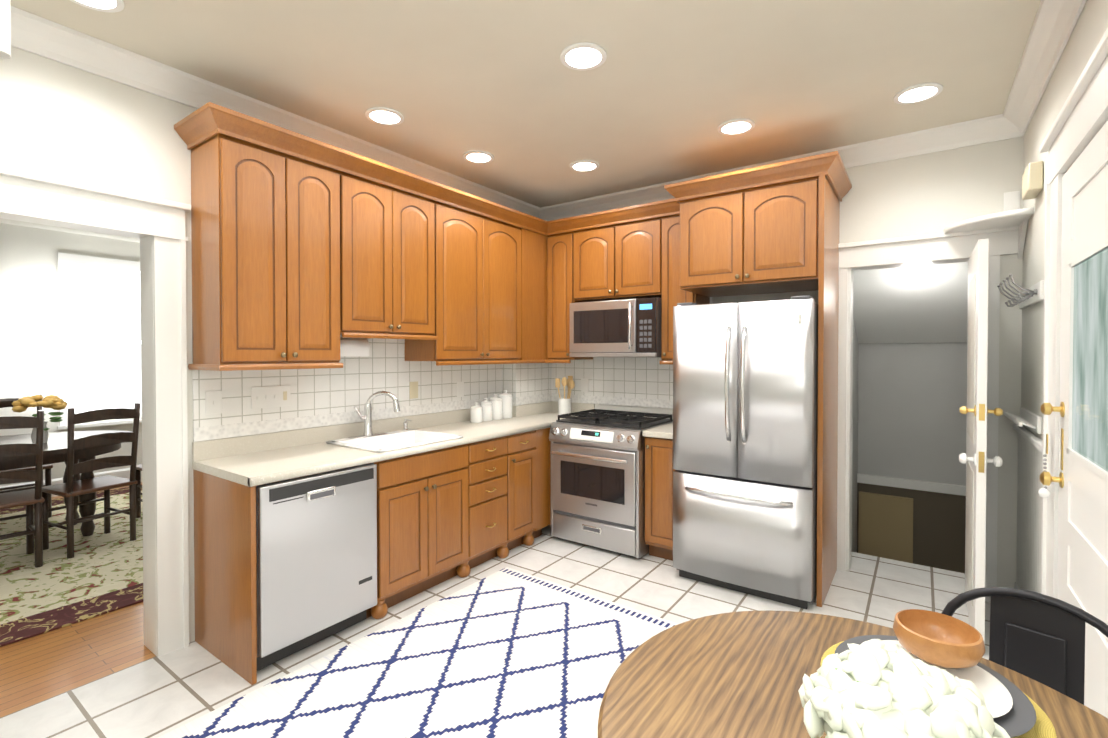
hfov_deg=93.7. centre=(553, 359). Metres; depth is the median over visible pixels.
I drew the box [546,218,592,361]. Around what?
upper cabinet
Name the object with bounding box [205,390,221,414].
outlet
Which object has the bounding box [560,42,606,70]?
recessed light
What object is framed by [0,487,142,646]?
dining rug
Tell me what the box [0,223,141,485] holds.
wall
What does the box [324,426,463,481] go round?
sink
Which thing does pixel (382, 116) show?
recessed light
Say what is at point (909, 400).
doorway
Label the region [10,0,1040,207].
ceiling
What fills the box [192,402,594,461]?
backsplash
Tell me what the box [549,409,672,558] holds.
gas range
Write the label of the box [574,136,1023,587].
wall
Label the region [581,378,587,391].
outlet
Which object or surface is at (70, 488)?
dining chair
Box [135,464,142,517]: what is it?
dining chair
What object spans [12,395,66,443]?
vase
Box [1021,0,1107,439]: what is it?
wall
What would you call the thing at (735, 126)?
recessed light
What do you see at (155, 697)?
floor
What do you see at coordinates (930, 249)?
door frame
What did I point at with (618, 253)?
upper cabinet
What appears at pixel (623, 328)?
microwave
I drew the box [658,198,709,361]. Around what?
upper cabinet
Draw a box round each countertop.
[192,410,576,485]
[643,423,672,441]
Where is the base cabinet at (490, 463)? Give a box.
[456,438,511,567]
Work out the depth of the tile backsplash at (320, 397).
3.60 m
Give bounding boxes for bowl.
[893,609,984,668]
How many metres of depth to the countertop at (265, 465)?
2.80 m
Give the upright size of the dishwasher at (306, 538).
0.865 m
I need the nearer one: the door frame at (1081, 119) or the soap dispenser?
the door frame at (1081, 119)
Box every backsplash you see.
[192,297,712,441]
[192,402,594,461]
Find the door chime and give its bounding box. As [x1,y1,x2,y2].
[1022,161,1042,199]
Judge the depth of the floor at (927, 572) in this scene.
3.49 m
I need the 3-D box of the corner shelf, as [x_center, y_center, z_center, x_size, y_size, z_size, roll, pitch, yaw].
[2.411,-0.678,2.907,0.360,0.210,0.360,0,1,35]
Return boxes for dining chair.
[0,394,52,517]
[0,410,44,567]
[42,403,139,558]
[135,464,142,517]
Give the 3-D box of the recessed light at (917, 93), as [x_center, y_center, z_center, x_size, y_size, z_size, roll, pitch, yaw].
[1.877,-1.372,2.679,0.210,0.010,0.210,0,1,35]
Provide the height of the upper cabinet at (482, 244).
1.168 m
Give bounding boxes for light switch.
[1004,191,1019,211]
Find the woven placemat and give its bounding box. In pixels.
[820,641,1056,737]
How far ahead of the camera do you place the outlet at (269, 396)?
2.90 m
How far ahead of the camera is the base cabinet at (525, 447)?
3.85 m
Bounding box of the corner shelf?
[943,207,1033,258]
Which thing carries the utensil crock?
on the countertop at (265, 465)
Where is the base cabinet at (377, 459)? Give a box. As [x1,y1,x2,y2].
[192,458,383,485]
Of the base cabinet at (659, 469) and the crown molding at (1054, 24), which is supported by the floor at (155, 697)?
the base cabinet at (659, 469)
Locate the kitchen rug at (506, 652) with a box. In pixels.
[158,567,677,737]
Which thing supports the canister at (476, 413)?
on the countertop at (265, 465)
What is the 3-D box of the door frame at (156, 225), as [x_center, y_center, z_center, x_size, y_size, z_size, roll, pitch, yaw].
[-2.240,0.334,2.114,0.222,2.185,1.270,0,1,35]
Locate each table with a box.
[0,430,129,536]
[598,610,1107,737]
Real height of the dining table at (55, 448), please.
0.759 m
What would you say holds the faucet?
on the countertop at (265, 465)
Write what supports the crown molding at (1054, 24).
attached to the wall at (1089, 30)
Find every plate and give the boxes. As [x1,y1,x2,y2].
[834,635,1036,737]
[881,640,1012,718]
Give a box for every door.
[959,239,1002,645]
[1038,120,1107,717]
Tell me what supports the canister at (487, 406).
on the countertop at (265, 465)
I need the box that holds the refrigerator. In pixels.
[673,295,817,608]
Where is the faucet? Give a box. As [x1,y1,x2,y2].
[352,391,399,437]
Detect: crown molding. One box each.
[10,5,541,218]
[542,115,1001,220]
[998,0,1086,139]
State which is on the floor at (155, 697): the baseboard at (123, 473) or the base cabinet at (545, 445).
the base cabinet at (545, 445)
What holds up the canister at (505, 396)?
on the countertop at (265, 465)
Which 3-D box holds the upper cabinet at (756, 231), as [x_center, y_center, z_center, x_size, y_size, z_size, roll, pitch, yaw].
[1.359,-0.817,3.479,0.845,0.683,0.640,0,1,35]
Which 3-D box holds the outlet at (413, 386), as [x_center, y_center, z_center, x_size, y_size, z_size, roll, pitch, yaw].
[-1.006,0.217,3.726,0.006,0.120,0.075,0,1,35]
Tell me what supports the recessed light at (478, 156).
in the ceiling at (664, 91)
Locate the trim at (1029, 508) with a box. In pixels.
[1013,424,1041,592]
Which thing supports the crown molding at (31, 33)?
attached to the wall at (66, 122)
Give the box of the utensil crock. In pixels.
[555,376,574,414]
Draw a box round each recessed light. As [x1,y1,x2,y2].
[70,0,124,12]
[365,107,403,124]
[463,151,493,162]
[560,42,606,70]
[570,160,598,171]
[718,119,754,134]
[893,82,942,103]
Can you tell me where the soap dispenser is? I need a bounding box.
[402,419,411,430]
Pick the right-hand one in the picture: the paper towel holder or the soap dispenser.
the soap dispenser
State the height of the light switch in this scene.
0.115 m
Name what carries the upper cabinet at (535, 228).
attached to the wall at (66, 122)
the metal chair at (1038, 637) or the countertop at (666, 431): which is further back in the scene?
the countertop at (666, 431)
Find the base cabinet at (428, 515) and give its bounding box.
[384,466,471,616]
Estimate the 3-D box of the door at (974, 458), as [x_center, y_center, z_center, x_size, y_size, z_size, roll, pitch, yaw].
[2.263,0.412,2.787,0.166,1.988,0.723,0,1,35]
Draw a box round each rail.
[997,274,1043,308]
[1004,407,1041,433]
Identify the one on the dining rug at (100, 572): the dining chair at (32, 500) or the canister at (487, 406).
the dining chair at (32, 500)
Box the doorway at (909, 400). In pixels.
[852,262,967,572]
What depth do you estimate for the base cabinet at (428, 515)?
3.08 m
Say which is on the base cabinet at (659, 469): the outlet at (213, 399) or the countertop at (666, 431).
the countertop at (666, 431)
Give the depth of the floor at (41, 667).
2.49 m
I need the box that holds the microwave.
[570,297,660,356]
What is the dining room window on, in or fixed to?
in the wall at (29, 355)
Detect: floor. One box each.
[0,482,155,717]
[0,524,990,737]
[851,552,964,586]
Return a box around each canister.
[470,402,482,422]
[480,398,492,420]
[489,394,502,419]
[498,390,511,418]
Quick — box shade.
[0,0,10,58]
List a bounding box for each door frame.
[0,166,190,656]
[837,226,1018,601]
[1039,28,1107,597]
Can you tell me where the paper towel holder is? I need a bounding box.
[340,334,369,355]
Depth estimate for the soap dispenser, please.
3.53 m
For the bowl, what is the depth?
1.14 m
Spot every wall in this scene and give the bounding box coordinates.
[0,46,469,642]
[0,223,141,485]
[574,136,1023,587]
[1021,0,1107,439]
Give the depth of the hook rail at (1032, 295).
2.59 m
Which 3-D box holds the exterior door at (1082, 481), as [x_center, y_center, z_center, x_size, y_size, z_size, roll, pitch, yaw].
[1.727,0.351,1.711,0.077,2.140,1.066,0,1,35]
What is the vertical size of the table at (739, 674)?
0.747 m
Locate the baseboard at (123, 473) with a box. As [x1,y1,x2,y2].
[0,468,141,496]
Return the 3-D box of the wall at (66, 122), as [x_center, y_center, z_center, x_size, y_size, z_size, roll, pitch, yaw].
[-1.585,0.015,3.062,0.150,2.800,5.050,0,1,35]
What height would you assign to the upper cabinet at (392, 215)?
0.998 m
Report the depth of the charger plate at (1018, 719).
1.00 m
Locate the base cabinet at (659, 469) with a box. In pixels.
[645,438,674,560]
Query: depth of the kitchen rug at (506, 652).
2.33 m
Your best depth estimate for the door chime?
2.47 m
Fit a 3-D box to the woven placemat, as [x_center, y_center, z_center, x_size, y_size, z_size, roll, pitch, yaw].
[0.772,0.685,1.078,0.390,0.006,0.390,0,1,35]
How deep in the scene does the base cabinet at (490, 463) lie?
3.54 m
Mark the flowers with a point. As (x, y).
(875, 688)
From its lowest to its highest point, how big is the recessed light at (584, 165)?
0.010 m
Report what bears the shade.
hanging from the ceiling at (664, 91)
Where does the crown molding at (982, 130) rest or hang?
attached to the wall at (933, 192)
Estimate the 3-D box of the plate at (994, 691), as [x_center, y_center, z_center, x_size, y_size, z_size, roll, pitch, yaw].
[0.782,0.666,1.083,0.262,0.018,0.262,0,1,35]
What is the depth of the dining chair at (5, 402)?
4.57 m
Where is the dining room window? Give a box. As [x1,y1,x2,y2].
[57,252,141,429]
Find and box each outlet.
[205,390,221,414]
[251,385,290,408]
[409,381,417,398]
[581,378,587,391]
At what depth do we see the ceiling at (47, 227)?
5.26 m
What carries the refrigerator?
on the floor at (155, 697)
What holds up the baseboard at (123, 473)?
attached to the wall at (29, 355)
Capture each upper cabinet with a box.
[186,106,345,369]
[346,150,437,337]
[402,186,525,361]
[526,214,545,361]
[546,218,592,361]
[574,202,661,301]
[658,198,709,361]
[674,154,837,297]
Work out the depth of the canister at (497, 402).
4.21 m
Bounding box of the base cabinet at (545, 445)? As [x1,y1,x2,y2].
[540,430,550,535]
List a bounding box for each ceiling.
[0,218,139,242]
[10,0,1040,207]
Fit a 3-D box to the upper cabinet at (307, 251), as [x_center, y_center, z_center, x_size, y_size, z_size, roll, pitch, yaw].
[-1.501,-0.565,2.749,0.335,1.168,0.609,0,1,35]
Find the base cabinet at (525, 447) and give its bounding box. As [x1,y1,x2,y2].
[512,430,539,548]
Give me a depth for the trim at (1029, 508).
2.64 m
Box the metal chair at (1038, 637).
[941,587,1107,704]
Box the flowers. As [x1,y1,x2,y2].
[798,639,1009,737]
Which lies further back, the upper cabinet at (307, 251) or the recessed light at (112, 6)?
the upper cabinet at (307, 251)

